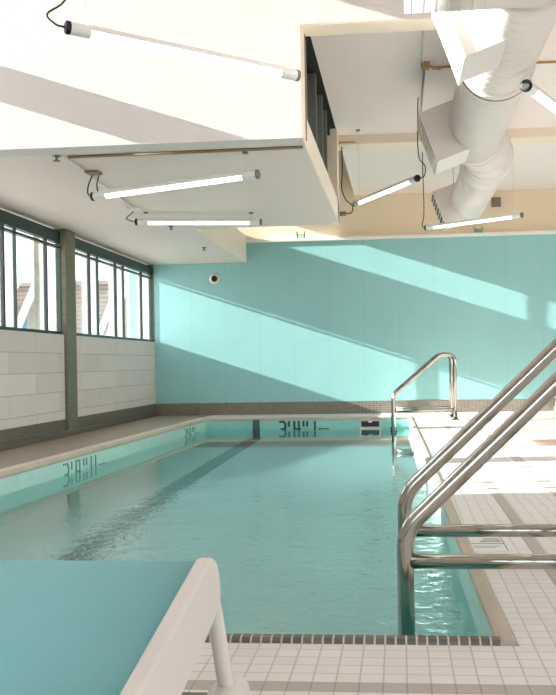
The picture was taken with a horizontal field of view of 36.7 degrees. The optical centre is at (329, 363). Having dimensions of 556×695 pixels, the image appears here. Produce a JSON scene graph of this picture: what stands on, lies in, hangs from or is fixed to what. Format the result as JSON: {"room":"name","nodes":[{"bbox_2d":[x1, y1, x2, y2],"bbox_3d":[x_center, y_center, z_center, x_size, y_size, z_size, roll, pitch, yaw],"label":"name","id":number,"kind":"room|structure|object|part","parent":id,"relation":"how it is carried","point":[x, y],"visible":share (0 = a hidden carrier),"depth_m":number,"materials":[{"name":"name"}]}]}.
{"room":"indoor swimming pool","nodes":[
{"label":"indoor swimming pool","id":0,"kind":"room"},
{"bbox_2d":[54,229,77,429],"bbox_3d":[-2.867,-0.316,8.749,0.340,2.130,0.260,-1,0,5],"label":"column","id":1,"kind":"structure","parent":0,"point":[67,238],"depth_m":8.68,"materials":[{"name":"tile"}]},
{"bbox_2d":[0,330,155,429],"bbox_3d":[-3.223,0.235,4.560,0.310,1.040,14.550,-1,0,5],"label":"wall","id":2,"kind":"structure","parent":0,"point":[112,374],"depth_m":8.54,"materials":[{"name":"stone"}]},
{"bbox_2d":[0,209,61,333],"bbox_3d":[-2.990,-0.774,7.277,0.215,1.150,2.708,-1,0,5],"label":"window","id":3,"kind":"structure","parent":2,"relation":"in","point":[30,264],"depth_m":7.94,"materials":[{"name":"glass"}]},
{"bbox_3d":[-2.915,-1.192,7.266,0.040,0.022,2.700,-1,0,5],"label":"rail","id":4,"kind":"part","parent":3,"relation":"part of","materials":[{"name":"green metal"}]},
{"bbox_2d":[0,404,158,450],"bbox_3d":[-3.036,0.666,4.545,0.050,0.172,14.550,-1,0,5],"label":"baseboard","id":5,"kind":"structure","parent":2,"relation":"attached to","point":[16,437],"depth_m":8.55,"materials":[{"name":"grey tile"}]},
{"bbox_2d":[75,238,152,341],"bbox_3d":[-2.734,-0.779,10.347,0.215,1.150,2.948,-1,0,5],"label":"window","id":6,"kind":"structure","parent":2,"relation":"in","point":[114,290],"depth_m":10.22,"materials":[{"name":"glass"}]},
{"bbox_3d":[-2.659,-1.196,10.335,0.040,0.022,2.939,-1,0,5],"label":"rail","id":7,"kind":"part","parent":6,"relation":"part of","materials":[{"name":"green metal"}]},
{"bbox_2d":[0,145,336,264],"bbox_3d":[-1.393,-1.591,8.629,2.960,0.370,6.130,-1,0,5],"label":"ceiling","id":8,"kind":"structure","parent":0,"point":[289,191],"depth_m":7.14,"materials":[{"name":"paint"}]},
{"bbox_2d":[52,155,60,161],"bbox_3d":[-1.841,-1.381,5.631,0.064,0.040,0.062,-1,0,5],"label":"sprinkler head","id":9,"kind":"object","parent":8,"relation":"attached to","point":[55,156],"visible":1,"depth_m":5.62},
{"bbox_2d":[84,170,101,175],"bbox_3d":[-1.731,-1.394,6.113,0.100,0.020,0.100,-1,0,5],"label":"junction box","id":10,"kind":"object","parent":8,"relation":"attached to","point":[89,172],"visible":1,"depth_m":6.07,"materials":[{"name":"brown metal"}]},
{"bbox_2d":[64,157,132,207],"bbox_3d":[-1.783,-1.391,6.569,0.026,0.020,1.804,-1,0,1],"label":"conduit","id":11,"kind":"object","parent":8,"relation":"attached to","point":[65,158],"visible":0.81,"depth_m":6.29,"materials":[{"name":"grey metal"}]},
{"bbox_2d":[127,207,140,210],"bbox_3d":[-1.763,-1.393,7.531,0.100,0.020,0.100,-1,0,5],"label":"junction box","id":12,"kind":"object","parent":8,"relation":"attached to","point":[129,208],"visible":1,"depth_m":7.52,"materials":[{"name":"white metal"}]},
{"bbox_2d":[87,151,260,200],"bbox_3d":[-1.114,-1.288,5.789,1.340,0.246,0.136,-1,0,20],"label":"lamp","id":13,"kind":"object","parent":8,"relation":"attached to","point":[253,174],"visible":1,"depth_m":5.75,"materials":[{"name":"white plastic"}]},
{"bbox_3d":[-1.714,-1.273,6.011,0.040,0.182,0.108,-1,0,5],"label":"power cord","id":14,"kind":"part","parent":13,"relation":"part of","materials":[{"name":"black plastic"}]},
{"bbox_2d":[67,146,302,158],"bbox_3d":[-0.973,-1.405,5.569,1.600,0.022,0.022,-1,0,5],"label":"conduit","id":15,"kind":"object","parent":8,"relation":"attached to","point":[284,147],"visible":1,"depth_m":5.56,"materials":[{"name":"brown metal"}]},
{"bbox_2d":[126,212,261,224],"bbox_3d":[-1.265,-1.348,7.804,1.256,0.121,0.162,-1,0,-11],"label":"lamp","id":16,"kind":"object","parent":8,"relation":"attached to","point":[148,221],"visible":1,"depth_m":7.79,"materials":[{"name":"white plastic"}]},
{"bbox_2d":[305,39,306,106],"bbox_3d":[-0.245,-1.986,6.059,0.150,0.710,0.200,-1,0,5],"label":"stud","id":17,"kind":"object","parent":8,"relation":"on","point":[305,39],"visible":0.11,"depth_m":6.05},
{"bbox_2d":[307,73,316,143],"bbox_3d":[-0.184,-1.987,6.786,0.150,0.710,0.200,-1,0,5],"label":"stud","id":18,"kind":"object","parent":8,"relation":"on","point":[311,77],"visible":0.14,"depth_m":6.75,"materials":[{"name":"grey metal"}]},
{"bbox_2d":[316,95,322,159],"bbox_3d":[-0.138,-1.988,7.334,0.150,0.710,0.200,-1,0,5],"label":"stud","id":19,"kind":"object","parent":8,"relation":"on","point":[319,97],"visible":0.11,"depth_m":7.30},
{"bbox_2d":[323,110,327,172],"bbox_3d":[-0.101,-1.989,7.783,0.150,0.710,0.200,-1,0,5],"label":"stud","id":20,"kind":"object","parent":8,"relation":"on","point":[325,152],"visible":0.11,"depth_m":7.75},
{"bbox_2d":[0,0,431,156],"bbox_3d":[1.168,-2.582,5.247,8.660,2.276,0.180,-1,0,5],"label":"ceiling bulkhead","id":21,"kind":"structure","parent":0,"point":[61,93],"depth_m":5.35,"materials":[{"name":"white paint"}]},
{"bbox_2d":[304,34,306,140],"bbox_3d":[-0.158,-1.783,5.410,0.007,0.690,0.007,-1,0,-18],"label":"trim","id":22,"kind":"structure","parent":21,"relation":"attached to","point":[304,34],"depth_m":5.41,"materials":[{"name":"beige wood"}]},
{"bbox_2d":[300,18,555,143],"bbox_3d":[2.659,-1.831,5.124,5.692,0.710,0.176,-1,0,5],"label":"trim","id":23,"kind":"structure","parent":21,"relation":"attached to","point":[417,24],"depth_m":5.32,"materials":[{"name":"paint"}]},
{"bbox_2d":[195,121,339,261],"bbox_3d":[-0.630,-1.878,8.586,1.380,0.923,6.190,-1,0,-21],"label":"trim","id":24,"kind":"structure","parent":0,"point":[233,240],"depth_m":8.38,"materials":[{"name":"paint"}]},
{"bbox_2d":[0,411,555,694],"bbox_3d":[0.877,0.835,4.318,9.400,0.300,14.750,-1,0,5],"label":"floor","id":25,"kind":"structure","parent":0,"point":[517,485],"depth_m":2.12,"materials":[{"name":"white tile"}]},
{"bbox_2d":[0,558,249,694],"bbox_3d":[-0.550,0.493,0.456,0.696,0.433,1.907,-1,0,5],"label":"sun lounger","id":26,"kind":"object","parent":25,"relation":"on","point":[68,627],"visible":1,"depth_m":1.02,"materials":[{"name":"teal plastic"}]},
{"bbox_3d":[-0.240,0.386,0.348,0.022,0.229,1.742,-1,0,5],"label":"rail","id":27,"kind":"part","parent":26,"relation":"part of","materials":[{"name":"white plastic"}]},
{"bbox_3d":[-0.234,0.534,0.455,0.068,0.068,1.857,-1,0,5],"label":"rail","id":28,"kind":"part","parent":26,"relation":"part of","materials":[{"name":"white plastic"}]},
{"bbox_2d":[0,419,492,635],"bbox_3d":[-0.679,1.368,6.481,3.049,1.288,8.660,-1,0,5],"label":"pool edge","id":29,"kind":"object","parent":25,"relation":"in","point":[14,483],"visible":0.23,"depth_m":7.30,"materials":[{"name":"teal tile"}]},
{"bbox_2d":[63,455,104,474],"bbox_3d":[-2.023,0.875,6.920,0.004,0.189,0.866,-1,0,6],"label":"depth marker","id":30,"kind":"object","parent":29,"relation":"attached to","point":[95,455],"visible":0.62,"depth_m":6.80,"materials":[{"name":"black tile"}]},
{"bbox_2d":[0,418,205,478],"bbox_3d":[-2.125,0.743,6.601,0.136,0.046,8.653,-1,0,6],"label":"trim","id":31,"kind":"structure","parent":29,"relation":"attached to","point":[6,472],"depth_m":6.97,"materials":[{"name":"beige stone"}]},
{"bbox_2d":[184,426,198,436],"bbox_3d":[-1.677,0.869,10.180,0.004,0.189,0.700,-1,0,6],"label":"depth marker","id":32,"kind":"object","parent":29,"relation":"attached to","point":[195,426],"visible":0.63,"depth_m":10.11,"materials":[{"name":"black tile"}]},
{"bbox_2d":[0,428,478,635],"bbox_3d":[-0.688,0.852,6.481,2.949,0.001,8.560,-1,0,5],"label":"pool water","id":33,"kind":"object","parent":29,"relation":"in","point":[299,527],"visible":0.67,"depth_m":4.44,"materials":[{"name":"teal liquid"}]},
{"bbox_2d":[279,421,328,428],"bbox_3d":[-0.336,0.846,10.742,0.642,0.220,0.004,-1,0,5],"label":"depth marker","id":34,"kind":"object","parent":29,"relation":"attached to","point":[279,421],"visible":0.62,"depth_m":10.74,"materials":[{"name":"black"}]},
{"bbox_2d":[206,416,408,421],"bbox_3d":[-0.280,0.714,10.761,2.668,0.042,0.050,-1,0,5],"label":"trim","id":35,"kind":"structure","parent":29,"relation":"on","point":[348,417],"depth_m":10.74,"materials":[{"name":"beige tile"}]},
{"bbox_2d":[204,633,500,645],"bbox_3d":[-1.048,0.727,2.197,2.949,0.042,0.050,-1,0,5],"label":"trim","id":36,"kind":"structure","parent":29,"relation":"on","point":[231,638],"depth_m":2.09,"materials":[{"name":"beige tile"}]},
{"bbox_2d":[360,419,380,427],"bbox_3d":[0.514,0.775,10.669,0.270,0.112,0.012,-1,0,5],"label":"skimmer","id":37,"kind":"object","parent":29,"relation":"attached to","point":[376,423],"visible":1,"depth_m":10.67,"materials":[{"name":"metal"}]},
{"bbox_2d":[390,353,452,429],"bbox_3d":[1.157,0.872,10.381,0.813,1.997,0.100,-1,0,5],"label":"grab rail","id":38,"kind":"object","parent":29,"relation":"attached to","point":[449,358],"visible":0.39,"depth_m":10.34,"materials":[{"name":"metal"}]},
{"bbox_2d":[391,352,459,432],"bbox_3d":[1.131,0.873,9.921,0.818,1.997,0.100,-1,0,5],"label":"grab rail","id":39,"kind":"object","parent":29,"relation":"attached to","point":[394,410],"visible":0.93,"depth_m":9.90,"materials":[{"name":"metal"}]},
{"bbox_2d":[408,416,517,645],"bbox_3d":[0.731,0.698,6.347,0.050,0.040,8.593,-1,0,4],"label":"trim","id":40,"kind":"structure","parent":29,"relation":"on","point":[498,624],"depth_m":2.58,"materials":[{"name":"beige tile"}]},
{"bbox_2d":[397,371,555,634],"bbox_3d":[0.607,0.882,2.379,0.820,1.996,0.100,-1,0,5],"label":"grab rail","id":41,"kind":"object","parent":29,"relation":"attached to","point":[407,561],"visible":1,"depth_m":2.38,"materials":[{"name":"metal"}]},
{"bbox_2d":[398,338,555,536],"bbox_3d":[0.645,0.881,2.817,0.818,1.997,0.100,-1,0,5],"label":"grab rail","id":42,"kind":"object","parent":29,"relation":"attached to","point":[546,356],"visible":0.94,"depth_m":2.81,"materials":[{"name":"metal"}]},
{"bbox_2d":[468,537,514,551],"bbox_3d":[0.594,0.688,3.188,0.184,0.004,0.260,-1,0,5],"label":"sign","id":43,"kind":"object","parent":25,"relation":"on","point":[479,544],"visible":0.88,"depth_m":3.17,"materials":[{"name":"white tile"}]},
{"bbox_2d":[483,416,555,439],"bbox_3d":[2.086,0.562,7.051,1.677,0.205,0.696,-1,0,5],"label":"sun lounger","id":44,"kind":"object","parent":25,"relation":"on","point":[538,427],"visible":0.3,"depth_m":6.76,"materials":[{"name":"white plastic"}]},
{"bbox_3d":[1.384,0.597,7.425,0.052,0.160,0.052,-1,0,5],"label":"leg","id":45,"kind":"part","parent":44,"relation":"part of","materials":[{"name":"white plastic"}]},
{"bbox_3d":[2.034,0.495,6.741,1.627,0.068,0.068,-1,0,5],"label":"rail","id":46,"kind":"part","parent":44,"relation":"part of","materials":[{"name":"white plastic"}]},
{"bbox_3d":[2.086,0.495,7.367,1.627,0.068,0.068,-1,0,5],"label":"rail","id":47,"kind":"part","parent":44,"relation":"part of","materials":[{"name":"white plastic"}]},
{"bbox_3d":[2.148,0.561,6.726,1.500,0.095,0.022,-1,0,5],"label":"rail","id":48,"kind":"part","parent":44,"relation":"part of","materials":[{"name":"white plastic"}]},
{"bbox_2d":[305,36,335,135],"bbox_3d":[-0.178,-2.037,7.046,0.260,0.820,3.180,-1,0,5],"label":"wall","id":49,"kind":"structure","parent":0,"point":[312,64],"depth_m":6.90,"materials":[{"name":"black"}]},
{"bbox_2d":[154,234,555,403],"bbox_3d":[1.661,-0.528,11.576,9.000,2.400,0.250,-1,0,5],"label":"wall","id":50,"kind":"structure","parent":0,"point":[333,320],"depth_m":11.56,"materials":[{"name":"teal tile"}]},
{"bbox_2d":[148,265,155,386],"bbox_3d":[-2.553,-0.407,11.800,0.160,1.960,0.006,-1,0,5],"label":"trim","id":51,"kind":"structure","parent":50,"relation":"attached to","point":[152,266],"depth_m":11.79,"materials":[{"name":"metal"}]},
{"bbox_2d":[209,273,219,283],"bbox_3d":[-1.617,-1.181,11.684,0.156,0.156,0.085,-1,0,5],"label":"security camera","id":52,"kind":"object","parent":50,"relation":"attached to","point":[214,278],"visible":1,"depth_m":11.68,"materials":[{"name":"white plastic"}]},
{"bbox_2d":[156,398,555,415],"bbox_3d":[1.799,0.585,11.434,8.540,0.170,0.014,-1,0,5],"label":"baseboard","id":53,"kind":"structure","parent":50,"relation":"attached to","point":[327,407],"depth_m":11.59,"materials":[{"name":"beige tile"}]},
{"bbox_2d":[246,230,555,242],"bbox_3d":[2.415,-1.764,11.474,7.240,0.045,0.225,-1,0,5],"label":"trim","id":54,"kind":"structure","parent":50,"relation":"on","point":[551,231],"depth_m":11.48,"materials":[{"name":"white paint"}]},
{"bbox_2d":[237,135,555,239],"bbox_3d":[1.635,-2.798,11.724,9.000,2.060,0.154,-1,0,5],"label":"wall","id":55,"kind":"structure","parent":0,"point":[392,214],"depth_m":11.70,"materials":[{"name":"beige paint"}]},
{"bbox_2d":[491,197,500,206],"bbox_3d":[2.299,-2.229,11.568,0.130,0.130,0.056,-1,0,5],"label":"wall box","id":56,"kind":"object","parent":55,"relation":"attached to","point":[495,201],"visible":0.93,"depth_m":11.54,"materials":[{"name":"brown metal"}]},
{"bbox_2d":[311,24,555,195],"bbox_3d":[2.916,-2.460,8.368,5.700,0.120,6.330,-1,0,5],"label":"ceiling","id":57,"kind":"structure","parent":0,"point":[372,82],"depth_m":7.56,"materials":[{"name":"paint"}]},
{"bbox_2d":[352,98,425,206],"bbox_3d":[0.521,-1.978,7.929,0.085,0.761,1.322,-1,0,-25],"label":"lamp","id":58,"kind":"object","parent":57,"relation":"hanging from","point":[416,178],"visible":0.97,"depth_m":7.79,"materials":[{"name":"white plastic"}]},
{"bbox_3d":[0.797,-1.992,7.368,0.043,0.725,0.084,-1,0,-41],"label":"power cord","id":59,"kind":"part","parent":58,"relation":"part of","materials":[{"name":"black plastic"}]},
{"bbox_2d":[420,70,424,111],"bbox_3d":[0.833,-2.353,7.594,0.018,0.018,1.920,-1,0,5],"label":"conduit","id":60,"kind":"object","parent":57,"relation":"attached to","point":[423,80],"visible":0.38,"depth_m":7.19,"materials":[{"name":"metal"}]},
{"bbox_2d":[421,30,424,62],"bbox_3d":[0.667,-2.350,5.967,0.016,0.016,1.130,-1,0,6],"label":"conduit","id":61,"kind":"object","parent":57,"relation":"attached to","point":[423,31],"visible":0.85,"depth_m":6.17,"materials":[{"name":"grey metal"}]},
{"bbox_2d":[421,61,429,69],"bbox_3d":[0.751,-2.341,6.577,0.070,0.050,0.070,-1,0,5],"label":"junction box","id":62,"kind":"object","parent":57,"relation":"attached to","point":[425,65],"visible":1,"depth_m":6.54,"materials":[{"name":"brown metal"}]},
{"bbox_2d":[338,127,555,150],"bbox_3d":[2.921,-2.353,8.523,5.720,0.095,0.240,-1,0,5],"label":"ceiling beam","id":63,"kind":"structure","parent":57,"relation":"attached to","point":[545,134],"depth_m":8.60,"materials":[{"name":"paint"}]},
{"bbox_2d":[340,147,352,215],"bbox_3d":[0.160,-1.896,8.714,0.160,0.724,0.048,-1,0,5],"label":"cord","id":64,"kind":"object","parent":63,"relation":"hanging from","point":[344,213],"visible":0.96,"depth_m":8.71,"materials":[{"name":"black plastic"}]},
{"bbox_2d":[422,152,523,230],"bbox_3d":[1.494,-1.946,9.095,1.225,0.859,0.196,-1,0,38],"label":"lamp","id":65,"kind":"object","parent":57,"relation":"hanging from","point":[516,215],"visible":0.94,"depth_m":9.13,"materials":[{"name":"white plastic"}]},
{"bbox_3d":[1.050,-1.946,9.426,0.038,0.824,0.190,-1,0,5],"label":"power cord","id":66,"kind":"part","parent":65,"relation":"part of","materials":[{"name":"black plastic"}]},
{"bbox_2d":[430,61,555,69],"bbox_3d":[1.947,-2.363,6.531,2.328,0.036,0.117,-1,0,5],"label":"conduit","id":67,"kind":"object","parent":57,"relation":"attached to","point":[542,62],"visible":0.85,"depth_m":6.58,"materials":[{"name":"brown metal"}]},
{"bbox_2d":[520,76,555,113],"bbox_3d":[1.478,-1.982,5.393,0.072,0.786,1.255,-1,0,34],"label":"lamp","id":68,"kind":"object","parent":57,"relation":"hanging from","point":[531,89],"visible":0.9,"depth_m":5.00,"materials":[{"name":"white plastic"}]},
{"bbox_3d":[0.898,-3.791,4.310,9.200,0.150,15.150,-1,0,5],"label":"roof","id":69,"kind":"structure","parent":0,"visible":0},
{"bbox_2d":[46,0,300,81],"bbox_3d":[-0.756,-2.617,4.269,1.365,2.122,0.097,-1,0,-32],"label":"lamp","id":70,"kind":"object","parent":69,"relation":"hanging from","point":[70,28],"visible":1,"depth_m":4.21,"materials":[{"name":"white plastic"}]},
{"bbox_3d":[-1.271,-2.622,3.953,0.163,2.095,0.064,-1,0,-27],"label":"power cord","id":71,"kind":"part","parent":70,"relation":"part of","materials":[{"name":"black plastic"}]},
{"bbox_2d":[404,0,555,231],"bbox_3d":[0.985,-2.646,5.614,0.911,2.142,8.964,-1,0,7],"label":"air duct","id":72,"kind":"object","parent":69,"relation":"hanging from","point":[490,46],"visible":0.99,"depth_m":5.22,"materials":[{"name":"white metal"}]},
{"bbox_2d":[417,117,434,169],"bbox_3d":[0.785,-1.787,6.831,0.129,0.342,0.370,-1,0,5],"label":"grille","id":73,"kind":"object","parent":72,"relation":"attached to","point":[420,129],"depth_m":6.80,"materials":[{"name":"white metal"}]},
{"bbox_2d":[431,194,443,222],"bbox_3d":[1.268,-1.786,9.851,0.129,0.342,0.370,-1,0,5],"label":"grille","id":74,"kind":"object","parent":72,"relation":"attached to","point":[433,199],"depth_m":9.66,"materials":[{"name":"beige metal"}]},
{"bbox_2d":[433,12,460,76],"bbox_3d":[0.637,-1.795,4.585,0.129,0.342,0.330,-1,0,5],"label":"grille","id":75,"kind":"object","parent":72,"relation":"attached to","point":[443,26],"depth_m":4.58,"materials":[{"name":"white metal"}]}
]}

